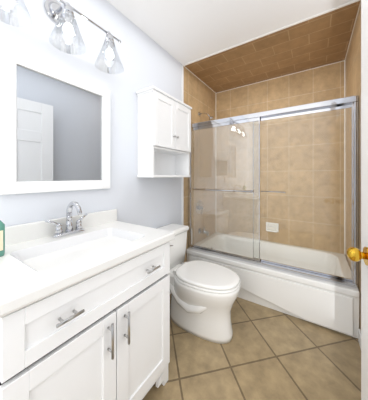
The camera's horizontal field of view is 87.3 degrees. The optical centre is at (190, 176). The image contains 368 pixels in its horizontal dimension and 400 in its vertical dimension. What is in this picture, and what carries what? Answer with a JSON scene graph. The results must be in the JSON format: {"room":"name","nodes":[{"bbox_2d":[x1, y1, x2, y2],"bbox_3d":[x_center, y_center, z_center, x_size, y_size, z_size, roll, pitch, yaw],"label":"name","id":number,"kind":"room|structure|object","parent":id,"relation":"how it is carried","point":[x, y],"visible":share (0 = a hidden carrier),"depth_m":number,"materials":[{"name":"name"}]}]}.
{"room":"bathroom","nodes":[
{"label":"bathroom","id":0,"kind":"room"},
{"bbox_2d":[0,0,181,263],"bbox_3d":[-0.887,-0.024,0.998,0.100,2.440,2.830,0,0,32],"label":"wall","id":1,"kind":"structure","parent":0,"point":[130,196],"depth_m":1.42,"materials":[{"name":"white paint"}]},
{"bbox_2d":[0,45,109,194],"bbox_3d":[-0.729,-0.259,1.127,0.023,0.690,0.570,0,0,32],"label":"mirror","id":2,"kind":"object","parent":1,"relation":"attached to","point":[54,129],"visible":0.98,"depth_m":1.05,"materials":[{"name":"white mirror"}]},
{"bbox_2d":[0,0,123,73],"bbox_3d":[-0.669,-0.843,1.037,0.219,0.292,0.681,0,0,32],"label":"sconce","id":3,"kind":"object","parent":1,"relation":"attached to","point":[62,16],"visible":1,"depth_m":1.05,"materials":[{"name":"clear glass"}]},
{"bbox_2d":[136,86,191,177],"bbox_3d":[-0.210,-0.344,1.764,0.213,0.708,0.566,0,0,32],"label":"wall cabinet","id":4,"kind":"object","parent":1,"relation":"attached to","point":[163,134],"visible":1,"depth_m":1.62,"materials":[{"name":"white wood"}]},
{"bbox_2d":[184,67,215,261],"bbox_3d":[0.129,-0.024,2.594,0.100,2.440,0.955,0,0,32],"label":"tiled wall","id":5,"kind":"structure","parent":0,"point":[199,96],"depth_m":2.50,"materials":[{"name":"beige tile"}]},
{"bbox_2d":[196,201,203,213],"bbox_3d":[0.138,0.396,2.449,0.067,0.170,0.170,0,0,32],"label":"shower valve","id":6,"kind":"object","parent":5,"relation":"attached to","point":[197,209],"depth_m":2.43,"materials":[{"name":"silver metal"}]},
{"bbox_2d":[198,227,208,235],"bbox_3d":[0.169,0.688,2.429,0.140,0.096,0.068,0,0,32],"label":"tub spout","id":7,"kind":"object","parent":5,"relation":"attached to","point":[202,231],"depth_m":2.42,"materials":[{"name":"silver metal"}]},
{"bbox_2d":[198,112,214,120],"bbox_3d":[0.199,-0.748,2.410,0.211,0.153,0.080,0,0,32],"label":"shower head","id":8,"kind":"object","parent":5,"relation":"attached to","point":[210,117],"visible":0.98,"depth_m":2.39},
{"bbox_2d":[188,95,358,287],"bbox_3d":[0.621,0.116,1.859,1.512,1.440,0.125,0,0,32],"label":"shower door frame","id":9,"kind":"object","parent":5,"relation":"attached to","point":[351,102],"visible":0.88,"depth_m":1.83,"materials":[{"name":"silver metal"}]},
{"bbox_2d":[107,0,354,64],"bbox_3d":[-0.204,-1.284,0.562,1.720,0.080,2.830,0,0,32],"label":"ceiling","id":10,"kind":"structure","parent":0,"point":[183,32],"depth_m":1.53,"materials":[{"name":"white paint"}]},
{"bbox_2d":[142,293,360,399],"bbox_3d":[0.053,1.236,0.965,1.720,0.080,3.785,0,0,32],"label":"floor","id":11,"kind":"structure","parent":0,"point":[265,353],"depth_m":1.24,"materials":[{"name":"tile"}]},
{"bbox_2d":[0,209,174,399],"bbox_3d":[-0.522,0.718,0.946,0.566,0.957,0.765,0,0,32],"label":"bathroom vanity","id":12,"kind":"object","parent":11,"relation":"on","point":[85,315],"visible":1,"depth_m":0.77,"materials":[{"name":"painted wood"},{"name":"brushed nickel"}]},
{"bbox_2d":[0,220,4,256],"bbox_3d":[-0.788,0.220,0.765,0.064,0.207,0.076,0,0,32],"label":"soap bottle","id":13,"kind":"object","parent":12,"relation":"on","point":[2,238],"visible":1,"depth_m":0.78,"materials":[{"name":"teal plastic"}]},
{"bbox_2d":[45,201,87,237],"bbox_3d":[-0.642,0.230,1.058,0.152,0.187,0.225,0,0,32],"label":"faucet","id":14,"kind":"object","parent":12,"relation":"on","point":[60,232],"visible":1,"depth_m":1.07,"materials":[{"name":"silver metal"}]},
{"bbox_2d":[156,223,240,343],"bbox_3d":[0.018,0.837,1.595,0.781,0.719,0.436,0,0,32],"label":"toilet","id":15,"kind":"object","parent":11,"relation":"on","point":[204,296],"visible":0.81,"depth_m":1.43,"materials":[{"name":"white ceramic"}]},
{"bbox_2d":[186,232,359,337],"bbox_3d":[0.797,1.016,2.135,1.514,0.360,0.805,0,0,32],"label":"bathtub","id":16,"kind":"object","parent":11,"relation":"on","point":[330,305],"visible":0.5,"depth_m":1.71,"materials":[{"name":"white ceramic"}]},
{"bbox_2d":[185,1,359,92],"bbox_3d":[0.812,-1.284,2.159,1.720,0.080,0.955,0,0,32],"label":"ceiling","id":17,"kind":"structure","parent":0,"point":[321,40],"depth_m":1.97,"materials":[{"name":"brown tile"}]},
{"bbox_2d":[216,61,343,253],"bbox_3d":[1.042,-0.024,2.519,1.520,2.440,0.100,0,0,32],"label":"tiled wall","id":18,"kind":"structure","parent":0,"point":[323,83],"depth_m":2.35,"materials":[{"name":"beige tile"}]},
{"bbox_2d":[266,222,278,232],"bbox_3d":[1.023,0.646,2.434,0.150,0.110,0.060,0,0,32],"label":"soap dish","id":19,"kind":"object","parent":18,"relation":"attached to","point":[272,226],"depth_m":2.43,"materials":[{"name":"white ceramic"}]},
{"bbox_2d":[345,5,360,329],"bbox_3d":[1.496,-0.024,1.724,0.100,2.440,0.955,0,0,32],"label":"tiled wall","id":20,"kind":"structure","parent":0,"point":[353,73],"depth_m":1.64,"materials":[{"name":"beige tile"}]},
{"bbox_2d":[182,0,360,263],"bbox_3d":[0.550,-0.024,1.746,1.520,2.440,0.034,0,0,32],"label":"trim","id":21,"kind":"structure","parent":20,"relation":"attached to","point":[317,15],"depth_m":1.57,"materials":[{"name":"white"}]},
{"bbox_2d":[358,329,360,348],"bbox_3d":[0.475,1.151,0.224,0.012,0.090,2.788,0,0,32],"label":"baseboard","id":22,"kind":"structure","parent":20,"relation":"attached to","point":[359,335],"depth_m":1.36,"materials":[{"name":"white wood"}]},
{"bbox_3d":[0.474,-0.024,0.131,0.112,2.440,2.830,0,0,32],"label":"wall","id":23,"kind":"structure","parent":0,"visible":0},
{"bbox_2d":[346,0,367,399],"bbox_3d":[0.531,0.175,0.467,0.176,2.018,0.762,0,0,32],"label":"door","id":24,"kind":"structure","parent":23,"relation":"in","point":[354,254],"depth_m":0.76,"materials":[{"name":"white paint"}]}
]}

